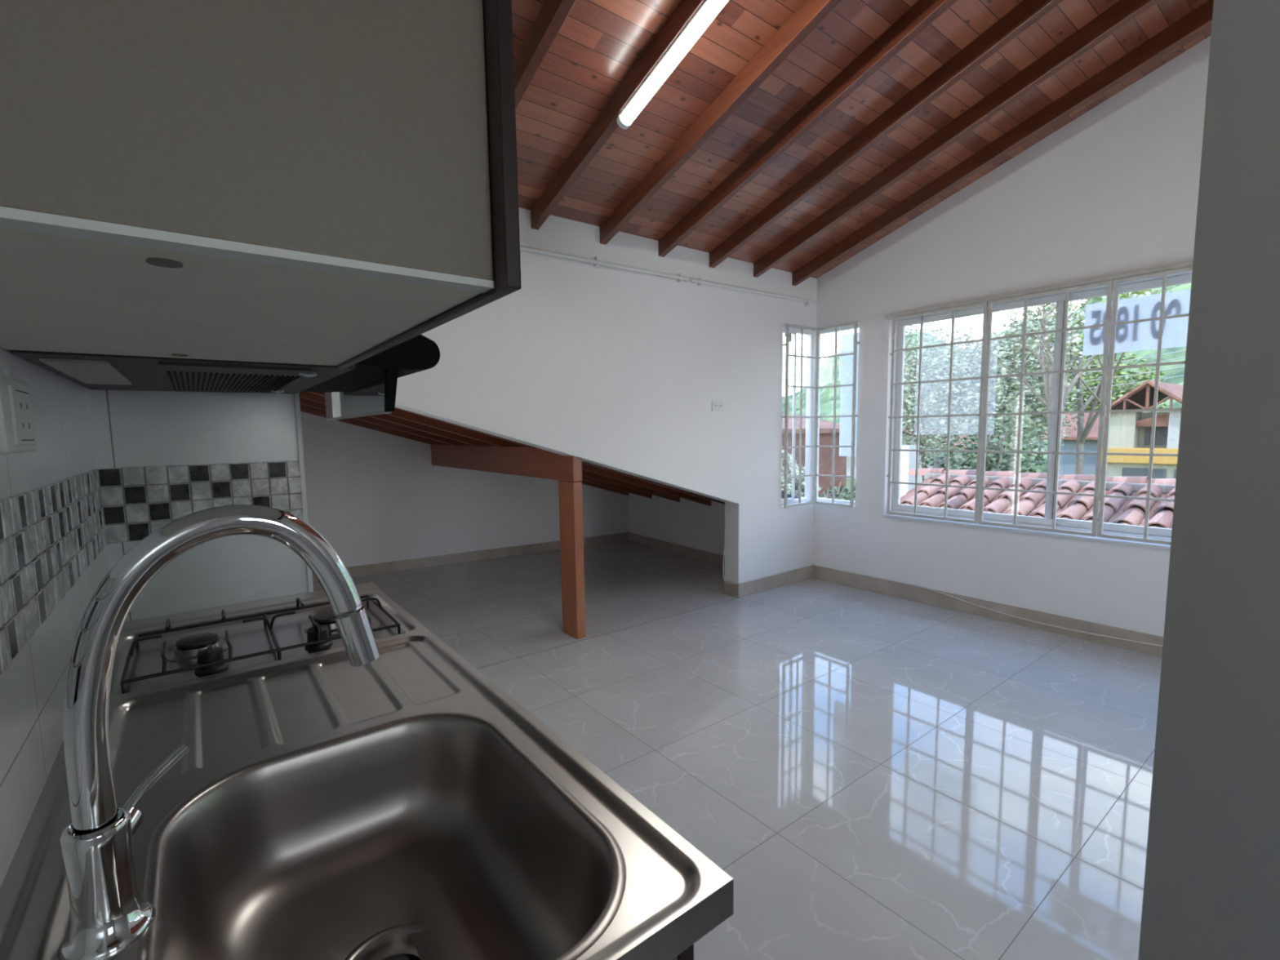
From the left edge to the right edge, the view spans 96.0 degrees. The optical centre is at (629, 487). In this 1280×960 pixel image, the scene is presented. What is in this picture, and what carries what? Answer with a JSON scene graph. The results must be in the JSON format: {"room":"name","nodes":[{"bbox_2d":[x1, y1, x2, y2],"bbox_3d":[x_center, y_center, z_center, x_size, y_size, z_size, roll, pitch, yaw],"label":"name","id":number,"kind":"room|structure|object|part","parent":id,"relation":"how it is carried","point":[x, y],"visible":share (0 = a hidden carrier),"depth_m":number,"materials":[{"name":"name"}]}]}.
{"room":"studio apartment","nodes":[
{"label":"studio apartment","id":0,"kind":"room"},
{"bbox_2d":[0,346,107,888],"bbox_3d":[-0.548,-0.703,0.250,0.156,3.898,4.655,-5,7,-37],"label":"wall","id":1,"kind":"structure","parent":0,"point":[53,561],"depth_m":0.71,"materials":[{"name":"ceramic"}]},
{"bbox_2d":[0,376,37,453],"bbox_3d":[-0.682,-0.079,0.639,0.015,0.080,0.135,-5,7,-37],"label":"wall outlet","id":2,"kind":"object","parent":1,"relation":"attached to","point":[17,423],"visible":1,"depth_m":0.62,"materials":[{"name":"white plastic"}]},
{"bbox_2d":[7,385,37,445],"bbox_3d":[-0.684,-0.080,0.650,0.004,0.064,0.094,-5,7,-37],"label":"socket","id":3,"kind":"object","parent":2,"relation":"attached to","point":[20,402],"depth_m":0.64,"materials":[{"name":"white plastic"}]},
{"bbox_2d":[9,334,439,420],"bbox_3d":[-0.706,-0.196,1.068,0.499,0.132,0.653,-5,7,-37],"label":"range hood","id":4,"kind":"object","parent":1,"relation":"attached to","point":[367,387],"visible":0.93,"depth_m":0.93,"materials":[{"name":"grey metal"}]},
{"bbox_2d":[39,358,132,385],"bbox_3d":[-0.815,-0.174,0.878,0.063,0.005,0.378,-5,7,-37],"label":"lamp","id":5,"kind":"object","parent":4,"relation":"on","point":[96,371],"depth_m":0.82,"materials":[{"name":"beige plastic"}]},
{"bbox_3d":[-0.758,-0.197,1.026,0.366,0.012,0.648,-5,7,-37],"label":"plate","id":6,"kind":"part","parent":4,"relation":"part of","materials":[{"name":"grey metal"}]},
{"bbox_3d":[-0.709,-0.190,1.026,0.180,0.005,0.528,-5,7,-37],"label":"filter panel","id":7,"kind":"part","parent":4,"relation":"part of","materials":[{"name":"grey metal"}]},
{"bbox_3d":[-0.386,-0.159,0.935,0.020,0.071,0.024,-5,7,-37],"label":"visor arm","id":8,"kind":"part","parent":4,"relation":"part of","materials":[{"name":"black metal"}]},
{"bbox_2d":[0,0,521,368],"bbox_3d":[-0.396,-0.481,0.492,0.352,0.676,0.584,-5,7,-37],"label":"upper cabinet","id":9,"kind":"object","parent":1,"relation":"attached to","point":[312,182],"visible":1,"depth_m":0.34,"materials":[{"name":"laminate"}]},
{"bbox_3d":[-0.407,-0.158,0.537,0.340,0.016,0.544,-5,7,-37],"label":"panel","id":10,"kind":"part","parent":9,"relation":"part of","materials":[{"name":"beige laminate"}]},
{"bbox_3d":[-0.259,-0.493,0.593,0.011,0.676,0.583,-5,7,-37],"label":"door","id":11,"kind":"part","parent":9,"relation":"part of","materials":[{"name":"grey laminate"}]},
{"bbox_2d":[88,388,308,621],"bbox_3d":[-0.989,-0.265,1.324,0.370,2.826,0.106,-5,7,-37],"label":"wall","id":12,"kind":"structure","parent":0,"point":[162,458],"depth_m":1.30,"materials":[{"name":"ceramic"}]},
{"bbox_2d":[293,392,313,592],"bbox_3d":[-0.847,-0.707,1.394,0.010,1.944,0.108,-5,7,-37],"label":"trim","id":13,"kind":"structure","parent":12,"relation":"attached to","point":[297,406],"depth_m":1.42,"materials":[{"name":"paint"}]},
{"bbox_2d":[300,411,628,567],"bbox_3d":[-1.772,-0.207,5.597,4.545,1.885,0.120,-4,7,-31],"label":"wall","id":14,"kind":"structure","parent":0,"point":[375,496],"depth_m":5.40,"materials":[{"name":"white paint"}]},
{"bbox_2d":[299,404,629,495],"bbox_3d":[-1.774,-0.432,5.473,4.114,1.314,0.050,-4,7,-31],"label":"rafter","id":15,"kind":"object","parent":14,"relation":"attached to","point":[304,408],"visible":0.21,"depth_m":5.19,"materials":[{"name":"brown wood"}]},
{"bbox_2d":[311,532,628,582],"bbox_3d":[-1.761,0.694,5.607,4.133,0.090,0.012,-4,7,-31],"label":"baseboard","id":16,"kind":"structure","parent":14,"relation":"attached to","point":[363,570],"depth_m":5.70,"materials":[{"name":"tile"}]},
{"bbox_2d":[395,207,817,582],"bbox_3d":[-0.215,-0.320,3.542,4.565,2.470,0.140,-5,7,-37],"label":"wall","id":17,"kind":"structure","parent":0,"point":[624,368],"depth_m":3.63,"materials":[{"name":"white paint"}]},
{"bbox_2d":[395,400,740,582],"bbox_3d":[-0.567,0.043,3.305,3.367,1.606,0.143,-5,7,-37],"label":"trim","id":18,"kind":"structure","parent":17,"relation":"attached to","point":[732,507],"depth_m":3.85,"materials":[{"name":"paint"}]},
{"bbox_2d":[520,244,819,306],"bbox_3d":[-0.173,-1.321,3.371,4.233,0.051,0.042,-5,7,-37],"label":"conduit pipe","id":19,"kind":"object","parent":17,"relation":"attached to","point":[700,282],"visible":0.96,"depth_m":3.63,"materials":[{"name":"white plastic"}]},
{"bbox_2d":[711,400,724,411],"bbox_3d":[0.625,-0.578,4.058,0.115,0.075,0.013,-5,7,-37],"label":"wall outlet","id":20,"kind":"object","parent":17,"relation":"attached to","point":[717,406],"visible":1,"depth_m":4.05,"materials":[{"name":"white plastic"}]},
{"bbox_2d":[724,580,739,598],"bbox_3d":[0.779,0.768,4.381,0.012,0.105,0.152,-5,7,-37],"label":"baseboard","id":21,"kind":"object","parent":17,"relation":"attached to","point":[731,589],"visible":0.93,"depth_m":4.37,"materials":[{"name":"tile"}]},
{"bbox_2d":[722,548,808,584],"bbox_3d":[1.095,0.562,4.591,0.888,0.256,0.158,-5,7,-37],"label":"loose cable","id":22,"kind":"object","parent":17,"relation":"attached to","point":[724,548],"visible":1,"depth_m":4.40,"materials":[{"name":"white plastic"}]},
{"bbox_2d":[738,565,813,597],"bbox_3d":[1.190,0.740,4.601,0.911,0.105,0.012,-5,7,-37],"label":"baseboard","id":23,"kind":"structure","parent":17,"relation":"attached to","point":[747,588],"depth_m":4.57,"materials":[{"name":"tile"}]},
{"bbox_2d":[781,326,813,505],"bbox_3d":[1.335,-0.578,4.712,0.485,1.420,0.055,-5,7,-37],"label":"window","id":24,"kind":"structure","parent":17,"relation":"in","point":[794,331],"depth_m":4.79,"materials":[{"name":"white metal"}]},
{"bbox_3d":[1.263,-0.569,4.637,0.220,1.360,0.020,-5,7,-37],"label":"sash","id":25,"kind":"part","parent":24,"relation":"part of","materials":[{"name":"white metal"}]},
{"bbox_2d":[781,321,859,507],"bbox_3d":[1.475,-0.554,4.474,0.438,1.415,0.396,-5,7,-37],"label":"window grille","id":26,"kind":"object","parent":17,"relation":"in","point":[816,357],"visible":1,"depth_m":4.54,"materials":[{"name":"metal"}]},
{"bbox_3d":[1.362,-0.562,4.574,0.378,1.415,0.020,-5,7,-37],"label":"grille panel","id":27,"kind":"part","parent":26,"relation":"part of","materials":[{"name":"paint"}]},
{"bbox_3d":[1.625,-0.565,4.559,0.020,1.415,0.351,-5,7,-37],"label":"grille panel","id":28,"kind":"part","parent":26,"relation":"part of","materials":[{"name":"paint"}]},
{"bbox_2d":[627,493,724,555],"bbox_3d":[0.626,0.352,5.804,0.100,0.655,2.374,-5,7,-34],"label":"wall","id":29,"kind":"structure","parent":0,"point":[685,522],"depth_m":5.87,"materials":[{"name":"white paint"}]},
{"bbox_2d":[628,532,724,565],"bbox_3d":[0.618,0.641,5.751,0.012,0.090,2.244,-5,7,-34],"label":"baseboard","id":30,"kind":"structure","parent":29,"relation":"attached to","point":[687,551],"depth_m":5.91,"materials":[{"name":"tile"}]},
{"bbox_2d":[312,540,1161,959],"bbox_3d":[0.375,1.034,2.919,4.565,0.120,7.550,-5,7,-37],"label":"floor","id":31,"kind":"structure","parent":0,"point":[873,775],"depth_m":2.32,"materials":[{"name":"tile"}]},
{"bbox_2d":[558,480,586,639],"bbox_3d":[-0.353,0.438,3.560,0.062,0.963,0.180,-5,7,-37],"label":"timber post","id":32,"kind":"object","parent":31,"relation":"on","point":[570,493],"visible":0.86,"depth_m":3.52,"materials":[{"name":"brown wood"}]},
{"bbox_2d":[431,444,582,481],"bbox_3d":[-1.077,-0.226,4.448,0.062,0.197,2.561,-5,7,-37],"label":"timber beam","id":33,"kind":"structure","parent":32,"relation":"on","point":[526,461],"depth_m":4.08,"materials":[{"name":"brown wood"}]},
{"bbox_2d":[672,943,693,959],"bbox_3d":[-0.502,0.770,0.922,0.511,0.832,1.260,-5,7,-37],"label":"base cabinet","id":34,"kind":"object","parent":31,"relation":"on","point":[687,954],"visible":0.02,"depth_m":0.52,"materials":[{"name":"laminate"}]},
{"bbox_2d":[0,582,733,959],"bbox_3d":[-0.501,0.403,0.877,0.518,0.183,1.290,-5,7,-37],"label":"countertop","id":35,"kind":"structure","parent":34,"relation":"on","point":[402,804],"depth_m":0.70,"materials":[{"name":"metal"}]},
{"bbox_2d":[57,504,379,959],"bbox_3d":[-0.365,0.186,0.528,0.250,0.344,0.099,-5,7,-37],"label":"kitchen faucet","id":36,"kind":"object","parent":35,"relation":"on","point":[108,913],"visible":1,"depth_m":0.46,"materials":[{"name":"silver metal"}]},
{"bbox_2d":[57,806,155,959],"bbox_3d":[-0.427,0.316,0.468,0.060,0.098,0.060,-5,7,-37],"label":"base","id":37,"kind":"object","parent":36,"relation":"on","point":[108,913],"depth_m":0.45,"materials":[{"name":"silver metal"}]},
{"bbox_3d":[-0.430,0.264,0.522,0.012,0.039,0.062,1,6,16],"label":"lever","id":38,"kind":"part","parent":36,"relation":"part of","materials":[{"name":"silver metal"}]},
{"bbox_2d":[116,595,405,694],"bbox_3d":[-0.727,0.279,1.167,0.448,0.049,0.320,-5,7,-37],"label":"gas hob","id":39,"kind":"object","parent":35,"relation":"in","point":[152,661],"visible":0.8,"depth_m":1.10,"materials":[{"name":"metal"}]},
{"bbox_3d":[-0.820,0.303,1.097,0.100,0.017,0.100,-5,7,-37],"label":"burner","id":40,"kind":"part","parent":39,"relation":"part of","materials":[{"name":"metal"}]},
{"bbox_3d":[-0.732,0.301,1.009,0.048,0.035,0.048,-5,7,-37],"label":"knob","id":41,"kind":"part","parent":39,"relation":"part of","materials":[{"name":"black plastic"}]},
{"bbox_3d":[-0.603,0.288,1.118,0.048,0.035,0.048,-5,7,-37],"label":"knob","id":42,"kind":"part","parent":39,"relation":"part of","materials":[{"name":"black plastic"}]},
{"bbox_3d":[-0.636,0.287,1.228,0.100,0.017,0.100,-5,7,-37],"label":"burner","id":43,"kind":"part","parent":39,"relation":"part of","materials":[{"name":"metal"}]},
{"bbox_2d":[136,711,626,959],"bbox_3d":[-0.250,0.426,0.589,0.375,0.154,0.478,-5,7,-37],"label":"basin","id":44,"kind":"object","parent":35,"relation":"in","point":[441,835],"depth_m":0.68,"materials":[{"name":"metal"}]},
{"bbox_2d":[382,953,420,959],"bbox_3d":[-0.247,0.516,0.600,0.068,0.005,0.068,-5,7,-37],"label":"sink drain","id":45,"kind":"object","parent":35,"relation":"on","point":[385,956],"depth_m":0.63,"materials":[{"name":"grey metal"}]},
{"bbox_2d":[781,491,798,498],"bbox_3d":[-1.194,-0.495,4.705,4.915,1.495,2.905,-5,7,-37],"label":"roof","id":46,"kind":"structure","parent":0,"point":[789,495],"depth_m":4.85,"materials":[{"name":"grey"}]},
{"bbox_2d":[511,0,1211,278],"bbox_3d":[1.147,-2.085,1.507,4.565,1.532,4.810,-5,7,-37],"label":"ceiling","id":47,"kind":"structure","parent":0,"point":[599,42],"depth_m":2.72,"materials":[{"name":"brown wood"}]},
{"bbox_2d":[513,0,576,109],"bbox_3d":[0.464,-1.947,1.009,0.045,1.468,4.480,-5,7,-37],"label":"rafter","id":48,"kind":"object","parent":47,"relation":"attached to","point":[553,15],"visible":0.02,"depth_m":2.09,"materials":[{"name":"brown wood"}]},
{"bbox_2d":[530,0,704,229],"bbox_3d":[0.822,-1.979,1.277,0.045,1.468,4.480,-5,7,-37],"label":"rafter","id":49,"kind":"object","parent":47,"relation":"attached to","point":[604,126],"visible":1,"depth_m":2.52,"materials":[{"name":"brown wood"}]},
{"bbox_2d":[616,0,728,128],"bbox_3d":[0.337,-1.710,1.978,0.068,0.414,1.222,-5,7,-37],"label":"tube light","id":50,"kind":"object","parent":49,"relation":"attached to","point":[708,10],"visible":1,"depth_m":2.20,"materials":[{"name":"white plastic"}]},
{"bbox_2d":[599,0,841,244],"bbox_3d":[1.180,-2.012,1.544,0.045,1.468,4.480,-5,7,-37],"label":"rafter","id":51,"kind":"object","parent":47,"relation":"attached to","point":[811,13],"visible":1,"depth_m":2.56,"materials":[{"name":"brown wood"}]},
{"bbox_2d":[658,0,957,257],"bbox_3d":[1.538,-2.045,1.812,0.045,1.468,4.480,-5,7,-37],"label":"rafter","id":52,"kind":"object","parent":47,"relation":"attached to","point":[922,13],"visible":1,"depth_m":2.71,"materials":[{"name":"brown wood"}]},
{"bbox_2d":[709,0,1063,267],"bbox_3d":[1.897,-2.077,2.080,0.045,1.468,4.480,-5,7,-37],"label":"rafter","id":53,"kind":"object","parent":47,"relation":"attached to","point":[1027,12],"visible":1,"depth_m":2.84,"materials":[{"name":"brown wood"}]},
{"bbox_2d":[753,0,1160,277],"bbox_3d":[2.255,-2.110,2.348,0.045,1.468,4.480,-5,7,-37],"label":"rafter","id":54,"kind":"object","parent":47,"relation":"attached to","point":[1121,13],"visible":1,"depth_m":2.98,"materials":[{"name":"brown wood"}]},
{"bbox_2d":[791,0,1213,285],"bbox_3d":[2.613,-2.142,2.616,0.045,1.468,4.480,-5,7,-37],"label":"rafter","id":55,"kind":"object","parent":47,"relation":"attached to","point":[1200,19],"visible":1,"depth_m":3.16,"materials":[{"name":"brown wood"}]},
{"bbox_2d":[812,35,1210,636],"bbox_3d":[2.978,-1.023,2.883,0.150,3.898,4.650,-5,7,-37],"label":"wall","id":56,"kind":"structure","parent":0,"point":[1113,190],"depth_m":3.50,"materials":[{"name":"white paint"}]},
{"bbox_2d":[809,323,859,505],"bbox_3d":[1.680,-0.582,4.696,0.052,1.420,0.495,-5,7,-37],"label":"window","id":57,"kind":"structure","parent":56,"relation":"in","point":[847,327],"depth_m":4.81,"materials":[{"name":"white metal"}]},
{"bbox_3d":[1.546,-0.597,4.872,0.052,1.420,0.052,-5,7,-37],"label":"corner post","id":58,"kind":"part","parent":57,"relation":"part of","materials":[{"name":"white metal"}]},
{"bbox_2d":[839,332,858,456],"bbox_3d":[1.741,-0.731,4.566,0.002,0.960,0.155,-5,7,-37],"label":"paper sheet","id":59,"kind":"object","parent":57,"relation":"attached to","point":[847,340],"visible":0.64,"depth_m":4.58,"materials":[{"name":"white paper"}]},
{"bbox_2d":[812,564,1162,646],"bbox_3d":[2.350,0.774,3.781,0.015,0.081,2.682,-5,7,-37],"label":"loose cable","id":60,"kind":"object","parent":56,"relation":"attached to","point":[812,564],"visible":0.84,"depth_m":3.69,"materials":[{"name":"white plastic"}]},
{"bbox_2d":[813,565,1163,657],"bbox_3d":[2.902,0.862,3.079,0.012,0.111,4.488,-5,7,-37],"label":"baseboard","id":61,"kind":"structure","parent":56,"relation":"attached to","point":[900,590],"depth_m":3.71,"materials":[{"name":"tile"}]},
{"bbox_2d":[881,514,1170,549],"bbox_3d":[3.107,0.333,2.859,0.170,0.017,3.806,-5,7,-37],"label":"trim","id":62,"kind":"structure","parent":56,"relation":"attached to","point":[1108,540],"depth_m":3.52,"materials":[{"name":"paint"}]},
{"bbox_2d":[884,261,1192,319],"bbox_3d":[3.013,-1.103,2.665,0.047,0.025,3.812,-5,7,-37],"label":"trim","id":63,"kind":"structure","parent":56,"relation":"attached to","point":[1186,264],"depth_m":3.36,"materials":[{"name":"paint"}]},
{"bbox_2d":[886,266,1192,545],"bbox_3d":[3.018,-0.384,2.728,0.084,1.412,3.723,-5,7,-37],"label":"window grille","id":64,"kind":"object","parent":56,"relation":"in","point":[1111,314],"visible":0.79,"depth_m":3.42,"materials":[{"name":"metal"}]},
{"bbox_3d":[2.081,-0.490,3.938,0.020,1.412,0.616,-5,7,-37],"label":"grille panel","id":65,"kind":"part","parent":64,"relation":"part of","materials":[{"name":"paint"}]},
{"bbox_3d":[2.454,-0.447,3.445,0.020,1.412,0.613,-5,7,-37],"label":"grille panel","id":66,"kind":"part","parent":64,"relation":"part of","materials":[{"name":"paint"}]},
{"bbox_3d":[2.827,-0.403,2.951,0.020,1.412,0.616,-5,7,-37],"label":"grille panel","id":67,"kind":"part","parent":64,"relation":"part of","materials":[{"name":"paint"}]},
{"bbox_2d":[890,271,1192,541],"bbox_3d":[3.115,-0.401,2.809,0.090,1.450,3.780,-5,7,-37],"label":"window","id":68,"kind":"structure","parent":56,"relation":"in","point":[1132,531],"depth_m":3.53,"materials":[{"name":"white metal"}]},
{"bbox_3d":[2.292,-0.494,3.872,0.028,1.386,1.025,-5,7,-37],"label":"sash","id":69,"kind":"part","parent":68,"relation":"part of","materials":[{"name":"white metal"}]},
{"bbox_3d":[2.917,-0.427,3.103,0.028,1.386,1.090,-5,7,-37],"label":"sash","id":70,"kind":"part","parent":68,"relation":"part of","materials":[{"name":"white metal"}]},
{"bbox_2d":[1082,288,1191,355],"bbox_3d":[3.111,-0.877,2.824,0.006,0.295,1.435,-5,7,-37],"label":"banner","id":71,"kind":"object","parent":68,"relation":"attached to","point":[1144,335],"visible":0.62,"depth_m":3.19,"materials":[{"name":"white fabric"}]},
{"bbox_2d":[1137,0,1279,959],"bbox_3d":[1.271,-0.429,0.023,0.120,3.340,1.767,-5,7,-37],"label":"wall","id":72,"kind":"structure","parent":0,"point":[1211,885],"depth_m":0.70,"materials":[{"name":"grey paint"}]},
{"bbox_3d":[-1.085,-0.421,4.694,4.565,1.416,2.765,-5,7,-37],"label":"ceiling","id":73,"kind":"structure","parent":0,"visible":0},
{"bbox_2d":[299,397,652,498],"bbox_3d":[-1.409,-0.392,4.983,4.085,1.314,0.050,-5,7,-37],"label":"rafter","id":74,"kind":"object","parent":73,"relation":"attached to","point":[302,401],"visible":0.2,"depth_m":4.73,"materials":[{"name":"brown wood"}]},
{"bbox_2d":[298,391,679,502],"bbox_3d":[-1.131,-0.361,4.593,4.059,1.306,0.050,-5,7,-37],"label":"rafter","id":75,"kind":"object","parent":73,"relation":"attached to","point":[304,394],"visible":0.22,"depth_m":4.40,"materials":[{"name":"brown wood"}]},
{"bbox_2d":[308,391,711,506],"bbox_3d":[-0.858,-0.331,4.210,4.033,1.299,0.050,-5,7,-37],"label":"rafter","id":76,"kind":"object","parent":73,"relation":"attached to","point":[397,413],"visible":0.26,"depth_m":4.13,"materials":[{"name":"brown wood"}]},
{"bbox_2d":[395,407,724,504],"bbox_3d":[-0.592,-0.301,3.836,4.008,1.291,0.050,-5,7,-37],"label":"rafter","id":77,"kind":"object","parent":73,"relation":"attached to","point":[522,444],"visible":0.02,"depth_m":4.19,"materials":[{"name":"brown wood"}]},
{"label":"outside","id":78,"kind":"structure","parent":0,"visible":0},
{"bbox_2d":[845,457,1047,494],"bbox_3d":[50.718,-5.630,94.390,185.400,0.100,210.000,-5,7,-37],"label":"ground","id":79,"kind":"structure","parent":78,"point":[1044,465],"depth_m":59.60,"materials":[{"name":"green plant"}]},
{"bbox_2d":[781,446,831,497],"bbox_3d":[4.831,0.605,17.783,3.172,4.261,2.877,-5,7,-37],"label":"leafy tree","id":80,"kind":"object","parent":79,"relation":"on","point":[789,460],"visible":0.12,"depth_m":17.32,"materials":[{"name":"green plant"}]},
{"bbox_2d":[781,413,846,498],"bbox_3d":[6.691,-1.117,29.464,6.550,5.270,6.600,-5,7,-37],"label":"brick house","id":81,"kind":"structure","parent":79,"relation":"on","point":[826,428],"depth_m":27.76,"materials":[{"name":"red"}]},
{"bbox_2d":[817,481,855,501],"bbox_3d":[6.469,1.285,17.486,2.415,2.935,2.249,-5,7,-37],"label":"leafy tree","id":82,"kind":"object","parent":79,"relation":"on","point":[838,495],"visible":0.08,"depth_m":17.29,"materials":[{"name":"green plant"}]},
{"bbox_2d":[900,444,916,497],"bbox_3d":[4.476,1.433,9.466,0.250,4.250,0.240,-5,7,-37],"label":"wall pier","id":83,"kind":"structure","parent":79,"relation":"on","point":[908,458],"depth_m":9.18,"materials":[{"name":"white paint"}]},
{"bbox_2d":[846,426,1025,483],"bbox_3d":[25.265,-3.002,49.307,9.500,4.470,11.700,-5,7,-37],"label":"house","id":84,"kind":"structure","parent":79,"relation":"on","point":[935,465],"depth_m":45.80,"materials":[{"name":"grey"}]},
{"bbox_2d":[902,321,1020,481],"bbox_3d":[14.873,-3.893,29.536,7.624,10.544,7.924,-1,6,-5],"label":"leafy tree","id":85,"kind":"object","parent":79,"relation":"on","point":[929,422],"visible":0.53,"depth_m":28.71,"materials":[{"name":"green plant"}]},
{"bbox_2d":[922,408,1048,480],"bbox_3d":[13.606,-0.412,22.146,3.243,5.161,4.186,-3,6,-16],"label":"bush","id":86,"kind":"object","parent":79,"relation":"on","point":[994,461],"visible":0.41,"depth_m":21.42,"materials":[{"name":"green plant"}]},
{"bbox_2d":[913,313,1090,456],"bbox_3d":[19.239,-3.954,30.550,7.463,10.323,7.377,-6,8,-41],"label":"leafy tree","id":87,"kind":"object","parent":79,"relation":"on","point":[1031,407],"visible":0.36,"depth_m":29.02,"materials":[{"name":"green plant"}]},
{"bbox_2d":[900,467,1176,528],"bbox_3d":[4.476,2.057,4.167,2.401,4.065,6.160,-5,7,-37],"label":"tiled roof","id":88,"kind":"structure","parent":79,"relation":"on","point":[1117,510],"depth_m":5.53,"materials":[{"name":"tile"}]},
{"bbox_2d":[989,331,1127,464],"bbox_3d":[45.934,-10.212,63.676,12.423,15.358,13.273,-5,7,-37],"label":"leafy tree","id":89,"kind":"object","parent":79,"relation":"on","point":[1082,333],"visible":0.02,"depth_m":61.64,"materials":[{"name":"green plant"}]},
{"bbox_2d":[1039,413,1105,475],"bbox_3d":[36.637,-3.374,46.026,7.600,5.500,4.350,-5,7,-37],"label":"house","id":90,"kind":"structure","parent":79,"relation":"on","point":[1067,462],"depth_m":44.34,"materials":[{"name":"grey paint"}]},
{"bbox_2d":[980,283,1187,470],"bbox_3d":[18.824,-4.298,25.212,7.319,12.068,6.119,-2,6,-9],"label":"bare tree","id":91,"kind":"object","parent":79,"relation":"on","point":[1045,324],"visible":0.41,"depth_m":24.72,"materials":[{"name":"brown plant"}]},
{"bbox_2d":[1035,351,1166,434],"bbox_3d":[43.248,-6.800,53.156,6.282,10.724,9.566,-5,7,-37],"label":"leafy tree","id":92,"kind":"object","parent":79,"relation":"on","point":[1121,390],"visible":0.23,"depth_m":51.16,"materials":[{"name":"green plant"}]},
{"bbox_2d":[1031,284,1175,474],"bbox_3d":[22.561,-5.303,28.694,6.008,13.328,10.304,4,7,40],"label":"bare tree","id":93,"kind":"object","parent":79,"relation":"on","point":[1082,433],"visible":0.14,"depth_m":29.44,"materials":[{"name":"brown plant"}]},
{"bbox_2d":[1101,380,1183,478],"bbox_3d":[38.056,-3.639,39.661,9.900,7.250,7.050,-5,7,-37],"label":"gabled house","id":94,"kind":"structure","parent":79,"relation":"on","point":[1130,432],"depth_m":38.33,"materials":[{"name":"brown"}]},
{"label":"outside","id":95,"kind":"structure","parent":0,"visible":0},
{"bbox_2d":[1068,349,1186,368],"bbox_3d":[33.993,-9.026,37.150,0.051,2.053,15.507,-5,7,-37],"label":"power line","id":96,"kind":"object","parent":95,"point":[1184,349],"visible":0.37,"depth_m":37.69,"materials":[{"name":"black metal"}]},
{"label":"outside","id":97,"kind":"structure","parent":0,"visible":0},
{"bbox_2d":[1030,356,1185,378],"bbox_3d":[34.001,-8.578,37.195,0.051,1.953,15.506,-5,7,-37],"label":"power line","id":98,"kind":"object","parent":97,"point":[1184,357],"visible":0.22,"depth_m":37.22,"materials":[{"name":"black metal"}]},
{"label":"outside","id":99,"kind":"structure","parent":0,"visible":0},
{"bbox_2d":[782,282,1191,458],"bbox_3d":[71.326,-29.635,70.401,147.627,53.186,298.504,-5,7,-37],"label":"hillside","id":100,"kind":"structure","parent":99,"point":[827,369],"depth_m":107.34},
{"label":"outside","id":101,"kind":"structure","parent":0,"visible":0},
{"bbox_2d":[1017,365,1184,387],"bbox_3d":[34.010,-8.031,37.250,0.051,2.053,15.507,-5,7,-37],"label":"power line","id":102,"kind":"object","parent":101,"point":[1183,366],"visible":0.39,"depth_m":37.98,"materials":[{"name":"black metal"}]},
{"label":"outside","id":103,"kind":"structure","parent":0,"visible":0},
{"bbox_2d":[1071,374,1184,390],"bbox_3d":[34.018,-7.484,37.305,0.051,1.953,15.506,-5,7,-37],"label":"power line","id":104,"kind":"object","parent":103,"point":[1183,375],"visible":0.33,"depth_m":37.93,"materials":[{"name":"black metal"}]}
]}

